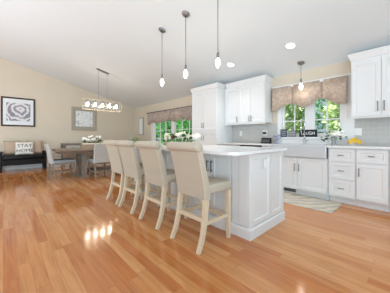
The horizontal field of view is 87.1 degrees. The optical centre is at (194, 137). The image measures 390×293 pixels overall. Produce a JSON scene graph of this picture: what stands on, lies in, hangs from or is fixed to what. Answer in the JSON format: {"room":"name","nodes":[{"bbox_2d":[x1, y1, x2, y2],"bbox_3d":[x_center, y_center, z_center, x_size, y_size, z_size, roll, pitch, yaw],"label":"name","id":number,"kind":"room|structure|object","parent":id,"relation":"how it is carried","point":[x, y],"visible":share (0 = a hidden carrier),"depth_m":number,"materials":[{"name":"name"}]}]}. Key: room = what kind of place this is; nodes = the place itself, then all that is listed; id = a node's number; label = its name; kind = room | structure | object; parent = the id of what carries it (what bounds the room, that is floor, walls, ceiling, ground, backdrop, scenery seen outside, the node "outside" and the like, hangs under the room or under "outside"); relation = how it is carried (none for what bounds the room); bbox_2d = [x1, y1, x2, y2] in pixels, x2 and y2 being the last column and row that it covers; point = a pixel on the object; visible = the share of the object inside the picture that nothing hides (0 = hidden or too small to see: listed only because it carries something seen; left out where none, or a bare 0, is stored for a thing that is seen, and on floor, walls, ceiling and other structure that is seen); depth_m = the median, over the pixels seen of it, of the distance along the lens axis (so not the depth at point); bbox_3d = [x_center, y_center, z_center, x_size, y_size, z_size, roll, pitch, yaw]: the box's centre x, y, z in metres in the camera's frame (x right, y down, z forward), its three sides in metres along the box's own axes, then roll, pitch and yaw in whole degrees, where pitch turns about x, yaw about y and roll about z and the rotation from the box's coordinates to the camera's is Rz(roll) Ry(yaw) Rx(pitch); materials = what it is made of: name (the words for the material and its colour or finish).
{"room":"kitchen","nodes":[
{"label":"kitchen","id":0,"kind":"room"},
{"bbox_2d":[0,58,133,162],"bbox_3d":[-6.646,-1.026,6.121,10.660,4.142,0.180,0,0,-43],"label":"wall","id":1,"kind":"structure","parent":0,"point":[54,98],"depth_m":7.44,"materials":[{"name":"beige paint"}]},
{"bbox_2d":[1,96,34,126],"bbox_3d":[-5.809,-0.830,6.752,0.855,0.940,0.040,0,0,-43],"label":"framed picture","id":2,"kind":"object","parent":1,"relation":"attached to","point":[15,111],"visible":1,"depth_m":6.74,"materials":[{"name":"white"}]},
{"bbox_2d":[6,102,29,121],"bbox_3d":[-5.810,-0.830,6.754,0.604,0.590,0.002,0,0,-43],"label":"print","id":3,"kind":"object","parent":2,"relation":"attached to","point":[15,111],"depth_m":6.74},
{"bbox_2d":[2,160,87,169],"bbox_3d":[-6.652,0.978,5.981,10.460,0.135,0.015,0,0,-43],"label":"baseboard","id":4,"kind":"structure","parent":1,"relation":"attached to","point":[27,165],"depth_m":6.86,"materials":[{"name":"white wood"}]},
{"bbox_2d":[71,106,95,130],"bbox_3d":[-4.368,-0.725,8.100,0.890,0.900,0.040,0,0,-43],"label":"framed picture","id":5,"kind":"object","parent":1,"relation":"attached to","point":[81,119],"visible":1,"depth_m":8.06,"materials":[{"name":"grey wood"}]},
{"bbox_2d":[76,111,92,126],"bbox_3d":[-4.370,-0.725,8.102,0.605,0.600,0.002,0,0,-43],"label":"print","id":6,"kind":"object","parent":5,"relation":"attached to","point":[83,118],"depth_m":8.10,"materials":[{"name":"paper"}]},
{"bbox_2d":[0,163,389,292],"bbox_3d":[-2.238,1.095,1.411,10.660,0.100,13.120,0,0,-43],"label":"floor","id":7,"kind":"structure","parent":0,"point":[62,234],"depth_m":1.94,"materials":[{"name":"brown wood"}]},
{"bbox_2d":[0,150,46,172],"bbox_3d":[-5.493,0.745,6.580,1.154,0.601,0.545,0,0,-43],"label":"bench","id":8,"kind":"object","parent":7,"relation":"on","point":[6,160],"visible":0.95,"depth_m":6.38,"materials":[{"name":"black leather"}]},
{"bbox_2d":[4,141,20,154],"bbox_3d":[-5.743,0.330,6.459,0.420,0.441,0.188,0,0,-43],"label":"cushion","id":9,"kind":"object","parent":8,"relation":"on","point":[9,146],"visible":0.7,"depth_m":6.36,"materials":[{"name":"beige fabric"}]},
{"bbox_2d":[2,154,43,159],"bbox_3d":[-5.495,0.625,6.582,1.000,0.120,0.540,0,0,-43],"label":"seat cushion","id":10,"kind":"object","parent":8,"relation":"on","point":[26,156],"depth_m":6.40,"materials":[{"name":"black leather"}]},
{"bbox_2d":[15,142,33,154],"bbox_3d":[-5.413,0.350,6.516,0.470,0.412,0.190,0,0,-43],"label":"cushion","id":11,"kind":"object","parent":8,"relation":"on","point":[21,148],"visible":1,"depth_m":6.46,"materials":[{"name":"white fabric"}]},
{"bbox_2d":[27,141,42,153],"bbox_3d":[-5.338,0.330,6.838,0.410,0.441,0.188,0,0,-43],"label":"cushion","id":12,"kind":"object","parent":8,"relation":"on","point":[37,144],"visible":0.61,"depth_m":6.84,"materials":[{"name":"beige fabric"}]},
{"bbox_2d":[44,143,75,180],"bbox_3d":[-3.454,0.602,5.246,0.625,0.890,0.478,0,0,-43],"label":"dining chair","id":13,"kind":"object","parent":7,"relation":"on","point":[51,160],"visible":1,"depth_m":5.12,"materials":[{"name":"grey fabric"}]},
{"bbox_2d":[61,143,93,166],"bbox_3d":[-4.379,0.635,7.753,1.120,0.820,0.454,0,0,-43],"label":"sideboard","id":14,"kind":"object","parent":7,"relation":"on","point":[63,145],"visible":0.38,"depth_m":7.44,"materials":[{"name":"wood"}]},
{"bbox_2d":[51,148,109,177],"bbox_3d":[-2.703,0.677,5.962,2.360,0.735,1.060,0,0,-43],"label":"dining table","id":15,"kind":"object","parent":7,"relation":"on","point":[81,154],"visible":0.41,"depth_m":5.36,"materials":[{"name":"brown wood"}]},
{"bbox_2d":[81,136,102,148],"bbox_3d":[-2.906,0.130,5.790,0.544,0.360,0.250,0,0,-43],"label":"flower planter","id":16,"kind":"object","parent":15,"relation":"on","point":[88,145],"visible":0.98,"depth_m":5.70,"materials":[{"name":"brown wood"}]},
{"bbox_2d":[88,144,111,178],"bbox_3d":[-2.486,0.602,5.408,0.478,0.890,0.625,0,0,-43],"label":"dining chair","id":17,"kind":"object","parent":7,"relation":"on","point":[101,156],"visible":0.77,"depth_m":5.20,"materials":[{"name":"white fabric"}]},
{"bbox_2d":[103,140,143,204],"bbox_3d":[-1.197,0.548,3.441,0.526,1.010,0.454,0,0,-43],"label":"bar stool","id":18,"kind":"object","parent":7,"relation":"on","point":[113,150],"visible":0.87,"depth_m":3.31,"materials":[{"name":"fabric"}]},
{"bbox_2d":[115,140,160,213],"bbox_3d":[-0.852,0.548,3.072,0.526,1.010,0.454,0,0,-43],"label":"bar stool","id":19,"kind":"object","parent":7,"relation":"on","point":[132,167],"visible":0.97,"depth_m":2.91,"materials":[{"name":"fabric"}]},
{"bbox_2d":[135,141,187,229],"bbox_3d":[-0.418,0.548,2.608,0.526,1.010,0.454,0,0,-43],"label":"bar stool","id":20,"kind":"object","parent":7,"relation":"on","point":[155,171],"visible":0.98,"depth_m":2.46,"materials":[{"name":"fabric"}]},
{"bbox_2d":[166,141,230,254],"bbox_3d":[0.043,0.548,2.115,0.526,1.010,0.454,0,0,-43],"label":"bar stool","id":21,"kind":"object","parent":7,"relation":"on","point":[192,179],"visible":1,"depth_m":1.99,"materials":[{"name":"fabric"}]},
{"bbox_2d":[133,148,284,240],"bbox_3d":[-0.049,0.605,3.279,0.836,0.880,2.609,0,0,-43],"label":"kitchen island","id":22,"kind":"object","parent":7,"relation":"on","point":[257,180],"visible":0.48,"depth_m":2.29,"materials":[{"name":"white paint"}]},
{"bbox_2d":[134,143,286,155],"bbox_3d":[-0.164,0.150,3.192,1.122,0.030,2.715,0,0,-43],"label":"island countertop","id":23,"kind":"structure","parent":22,"relation":"on","point":[207,149],"depth_m":2.27,"materials":[{"name":"white stone"}]},
{"bbox_2d":[162,131,200,144],"bbox_3d":[-0.279,0.017,3.426,0.321,0.231,0.918,0,0,-43],"label":"centrepiece","id":24,"kind":"object","parent":23,"relation":"on","point":[185,135],"visible":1,"depth_m":3.32,"materials":[{"name":"white plant"}]},
{"bbox_2d":[263,159,266,167],"bbox_3d":[0.781,0.295,2.280,0.065,0.100,0.010,0,0,-43],"label":"outlet plate","id":25,"kind":"object","parent":22,"relation":"attached to","point":[264,160],"depth_m":2.27,"materials":[{"name":"white plastic"}]},
{"bbox_2d":[190,82,231,144],"bbox_3d":[0.434,-0.150,5.575,0.662,2.390,0.996,0,0,-43],"label":"pantry cabinet","id":26,"kind":"object","parent":7,"relation":"on","point":[208,101],"visible":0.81,"depth_m":5.25,"materials":[{"name":"white paint"}]},
{"bbox_2d":[218,144,239,145],"bbox_3d":[0.991,0.606,4.988,0.652,0.878,0.669,0,0,-43],"label":"base cabinet","id":27,"kind":"object","parent":7,"relation":"on","point":[218,144],"visible":0.03,"depth_m":4.82,"materials":[{"name":"white paint"}]},
{"bbox_2d":[240,145,261,146],"bbox_3d":[1.384,0.607,4.551,0.675,0.876,0.495,0,0,-43],"label":"dishwasher","id":28,"kind":"object","parent":7,"relation":"on","point":[240,145],"visible":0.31,"depth_m":4.28,"materials":[{"name":"silver"}]},
{"bbox_2d":[284,156,329,199],"bbox_3d":[2.039,0.698,3.868,0.652,0.695,0.947,0,0,-43],"label":"base cabinet","id":29,"kind":"object","parent":7,"relation":"on","point":[306,176],"visible":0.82,"depth_m":3.56,"materials":[{"name":"white paint"}]},
{"bbox_2d":[284,187,295,191],"bbox_3d":[1.733,0.985,3.902,0.010,0.060,0.360,0,0,-43],"label":"floor vent","id":30,"kind":"object","parent":29,"relation":"attached to","point":[285,189],"depth_m":3.86,"materials":[{"name":"grey metal"}]},
{"bbox_2d":[284,192,342,213],"bbox_3d":[1.578,1.040,3.575,0.650,0.010,1.535,0,0,-43],"label":"rug","id":31,"kind":"object","parent":7,"relation":"on","point":[328,206],"visible":0.51,"depth_m":3.25,"materials":[{"name":"beige fabric"}]},
{"bbox_2d":[328,148,356,205],"bbox_3d":[2.487,0.606,3.389,0.652,0.878,0.355,0,0,-43],"label":"base cabinet","id":32,"kind":"object","parent":7,"relation":"on","point":[341,161],"visible":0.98,"depth_m":3.19,"materials":[{"name":"white paint"}]},
{"bbox_2d":[356,148,389,211],"bbox_3d":[2.733,0.606,3.126,0.652,0.878,0.359,0,0,-43],"label":"base cabinet","id":33,"kind":"object","parent":7,"relation":"on","point":[372,165],"visible":0.98,"depth_m":2.93,"materials":[{"name":"white paint"}]},
{"bbox_2d":[389,150,389,205],"bbox_3d":[3.057,0.606,2.780,0.652,0.878,0.582,0,0,-43],"label":"base cabinet","id":34,"kind":"object","parent":7,"relation":"on","point":[389,150],"visible":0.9,"depth_m":2.81,"materials":[{"name":"white paint"}]},
{"bbox_2d":[216,142,389,149],"bbox_3d":[2.012,0.150,3.896,0.653,0.030,3.660,0,0,-43],"label":"countertop","id":35,"kind":"structure","parent":34,"relation":"on","point":[231,143],"depth_m":3.38,"materials":[{"name":"white stone"}]},
{"bbox_2d":[260,138,271,142],"bbox_3d":[1.586,0.071,4.582,0.082,0.123,0.230,0,0,-43],"label":"display","id":36,"kind":"object","parent":35,"relation":"on","point":[263,140],"visible":0.97,"depth_m":4.56,"materials":[{"name":"black"}]},
{"bbox_2d":[271,144,327,158],"bbox_3d":[1.964,0.242,3.798,0.478,0.205,0.927,0,0,-43],"label":"sink","id":37,"kind":"object","parent":35,"relation":"in","point":[294,150],"visible":0.77,"depth_m":3.54,"materials":[{"name":"white ceramic"}]},
{"bbox_2d":[300,118,307,143],"bbox_3d":[2.124,-0.126,3.988,0.229,0.522,0.108,0,0,-43],"label":"faucet","id":38,"kind":"object","parent":35,"relation":"on","point":[304,139],"visible":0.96,"depth_m":4.04,"materials":[{"name":"silver metal"}]},
{"bbox_2d":[321,128,347,144],"bbox_3d":[2.433,-0.012,3.586,0.200,0.290,0.426,0,0,-43],"label":"flower vase","id":39,"kind":"object","parent":35,"relation":"on","point":[339,133],"visible":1,"depth_m":3.54,"materials":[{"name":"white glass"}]},
{"bbox_2d":[348,138,361,143],"bbox_3d":[2.636,0.059,3.391,0.098,0.104,0.194,0,0,-43],"label":"banana bunch","id":40,"kind":"object","parent":35,"relation":"on","point":[354,140],"visible":1,"depth_m":3.36,"materials":[{"name":"yellow food"}]},
{"bbox_3d":[-2.448,0.680,8.324,0.540,0.730,0.540,0,0,-43],"label":"side table","id":41,"kind":"object","parent":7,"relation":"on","visible":0},
{"bbox_2d":[130,136,140,143],"bbox_3d":[-2.457,0.131,8.310,0.514,0.366,0.510,0,0,-43],"label":"potted plant","id":42,"kind":"object","parent":41,"relation":"on","point":[132,138],"visible":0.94,"depth_m":8.24,"materials":[{"name":"green plant"}]},
{"bbox_2d":[0,0,389,107],"bbox_3d":[-2.238,-2.301,1.411,10.660,1.993,13.120,0,0,-43],"label":"ceiling","id":43,"kind":"structure","parent":0,"point":[66,41],"depth_m":3.90,"materials":[{"name":"white paint"}]},
{"bbox_2d":[82,68,121,111],"bbox_3d":[-2.705,-1.389,6.015,1.059,1.196,0.189,0,0,-43],"label":"chandelier","id":44,"kind":"object","parent":43,"relation":"hanging from","point":[98,69],"visible":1,"depth_m":5.95,"materials":[{"name":"silver metal"}]},
{"bbox_2d":[159,27,164,84],"bbox_3d":[-0.598,-1.444,3.719,0.124,1.048,0.123,0,0,-43],"label":"pendant light","id":45,"kind":"object","parent":43,"relation":"hanging from","point":[162,30],"visible":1,"depth_m":3.70,"materials":[{"name":"white glass"}]},
{"bbox_2d":[182,11,189,77],"bbox_3d":[-0.147,-1.444,3.238,0.124,1.048,0.123,0,0,-43],"label":"pendant light","id":46,"kind":"object","parent":43,"relation":"hanging from","point":[185,14],"visible":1,"depth_m":3.23,"materials":[{"name":"white glass"}]},
{"bbox_2d":[215,0,219,66],"bbox_3d":[0.307,-1.444,2.753,0.124,1.048,0.123,0,0,-43],"label":"pendant light","id":47,"kind":"object","parent":43,"relation":"hanging from","point":[217,63],"visible":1,"depth_m":2.75,"materials":[{"name":"white glass"}]},
{"bbox_2d":[226,62,234,66],"bbox_3d":[0.772,-1.569,4.444,0.183,0.050,0.177,0,0,41],"label":"recessed light","id":48,"kind":"object","parent":43,"relation":"in","point":[229,64],"visible":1,"depth_m":4.44,"materials":[{"name":"white"}]},
{"bbox_2d":[285,42,295,48],"bbox_3d":[1.638,-1.569,3.518,0.183,0.050,0.177,0,0,41],"label":"recessed light","id":49,"kind":"object","parent":43,"relation":"in","point":[290,45],"visible":1,"depth_m":3.51,"materials":[{"name":"white"}]},
{"bbox_2d":[297,61,304,88],"bbox_3d":[2.028,-1.168,3.922,0.124,0.556,0.123,0,0,-43],"label":"pendant light","id":50,"kind":"object","parent":43,"relation":"hanging from","point":[298,62],"visible":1,"depth_m":3.90,"materials":[{"name":"white glass"}]},
{"bbox_2d":[134,60,389,145],"bbox_3d":[1.631,-0.155,4.896,0.168,2.400,12.920,0,0,-43],"label":"wall","id":51,"kind":"structure","parent":0,"point":[341,68],"depth_m":4.53,"materials":[{"name":"beige paint"}]},
{"bbox_2d":[139,117,143,134],"bbox_3d":[-2.373,-0.485,9.037,0.034,0.780,0.400,0,0,-43],"label":"framed picture","id":52,"kind":"object","parent":51,"relation":"attached to","point":[141,120],"visible":1,"depth_m":8.98,"materials":[{"name":"silver metal"}]},
{"bbox_2d":[147,106,191,124],"bbox_3d":[-0.930,-0.770,7.429,0.127,0.510,3.083,0,0,-43],"label":"window valance","id":53,"kind":"object","parent":51,"relation":"attached to","point":[175,114],"visible":0.8,"depth_m":7.24,"materials":[{"name":"brown fabric"}]},
{"bbox_2d":[151,119,189,142],"bbox_3d":[-0.772,-0.240,7.440,0.200,1.500,2.830,0,0,-43],"label":"window","id":54,"kind":"structure","parent":51,"relation":"in","point":[173,124],"depth_m":7.80,"materials":[{"name":"white wood"}]},
{"bbox_2d":[225,75,273,125],"bbox_3d":[1.248,-0.820,4.910,0.384,1.040,1.145,0,0,-43],"label":"upper cabinet","id":55,"kind":"object","parent":51,"relation":"attached to","point":[247,101],"visible":1,"depth_m":4.68,"materials":[{"name":"white paint"}]},
{"bbox_2d":[272,73,350,88],"bbox_3d":[2.245,-1.101,4.107,0.030,0.037,1.450,0,0,-43],"label":"trim","id":56,"kind":"structure","parent":51,"relation":"attached to","point":[349,74],"depth_m":3.97,"materials":[{"name":"white wood"}]},
{"bbox_2d":[278,99,346,144],"bbox_3d":[2.303,-0.488,4.121,0.245,1.243,1.260,0,0,-43],"label":"window","id":57,"kind":"structure","parent":51,"relation":"in","point":[310,119],"depth_m":4.07,"materials":[{"name":"white wood"}]},
{"bbox_2d":[281,129,286,136],"bbox_3d":[1.913,-0.088,4.420,0.027,0.164,0.130,0,0,-43],"label":"sign","id":58,"kind":"object","parent":57,"relation":"on","point":[283,131],"visible":0.95,"depth_m":4.40,"materials":[{"name":"blue"}]},
{"bbox_2d":[288,130,295,136],"bbox_3d":[2.032,-0.075,4.292,0.027,0.139,0.150,0,0,-43],"label":"sign","id":59,"kind":"object","parent":57,"relation":"on","point":[291,133],"visible":0.97,"depth_m":4.28,"materials":[{"name":"grey"}]},
{"bbox_2d":[299,130,316,136],"bbox_3d":[2.242,-0.078,4.067,0.028,0.144,0.325,0,0,-43],"label":"sign","id":60,"kind":"object","parent":57,"relation":"on","point":[308,133],"visible":0.99,"depth_m":4.05,"materials":[{"name":"black"}]},
{"bbox_2d":[272,75,347,111],"bbox_3d":[2.194,-0.816,4.077,0.085,0.522,1.355,0,0,-43],"label":"window valance","id":61,"kind":"object","parent":57,"relation":"attached to","point":[335,90],"visible":1,"depth_m":3.96,"materials":[{"name":"beige fabric"}]},
{"bbox_2d":[347,75,354,144],"bbox_3d":[2.734,-0.474,3.590,0.022,1.215,0.099,0,0,-43],"label":"trim","id":62,"kind":"structure","parent":51,"relation":"attached to","point":[350,122],"depth_m":3.60,"materials":[{"name":"white wood"}]},
{"bbox_2d":[355,128,361,134],"bbox_3d":[2.786,-0.095,3.528,0.012,0.125,0.130,0,0,-43],"label":"switch plate","id":63,"kind":"object","parent":51,"relation":"attached to","point":[358,131],"visible":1,"depth_m":3.51,"materials":[{"name":"white plastic"}]},
{"bbox_2d":[347,45,389,118],"bbox_3d":[2.882,-0.820,3.163,0.384,1.040,0.800,0,0,-43],"label":"upper cabinet","id":64,"kind":"object","parent":51,"relation":"attached to","point":[370,69],"visible":1,"depth_m":3.14,"materials":[{"name":"white paint"}]},
{"label":"outside","id":65,"kind":"structure","parent":0,"visible":0},
{"bbox_3d":[11.685,1.645,34.902,55.240,0.200,85.000,0,0,-43],"label":"ground","id":66,"kind":"structure","parent":65,"visible":0},
{"bbox_2d":[156,120,186,142],"bbox_3d":[-1.732,-1.148,16.878,3.117,5.407,3.127,0,0,-43],"label":"tree","id":67,"kind":"object","parent":66,"relation":"on","point":[168,124],"visible":0.12,"depth_m":16.33,"materials":[{"name":"green plant"}]},
{"bbox_2d":[177,119,191,141],"bbox_3d":[0.313,-1.016,13.686,3.492,5.373,3.396,0,0,-43],"label":"tree","id":68,"kind":"object","parent":66,"relation":"on","point":[185,123],"visible":0.08,"depth_m":13.18,"materials":[{"name":"green plant"}]},
{"bbox_2d":[285,104,304,133],"bbox_3d":[4.327,-1.147,10.949,3.231,5.856,3.239,0,0,9],"label":"tree","id":69,"kind":"object","parent":66,"relation":"on","point":[298,114],"visible":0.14,"depth_m":9.80,"materials":[{"name":"green plant"}]},
{"bbox_2d":[300,99,332,132],"bbox_3d":[8.361,-2.114,12.461,4.506,7.325,4.636,0,0,-43],"label":"tree","id":70,"kind":"object","parent":66,"relation":"on","point":[319,116],"visible":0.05,"depth_m":11.83,"materials":[{"name":"green plant"}]},
{"bbox_2d":[318,100,339,132],"bbox_3d":[6.951,-0.874,8.171,3.157,4.848,3.310,0,0,-43],"label":"tree","id":71,"kind":"object","parent":66,"relation":"on","point":[334,109],"visible":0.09,"depth_m":8.50,"materials":[{"name":"green plant"}]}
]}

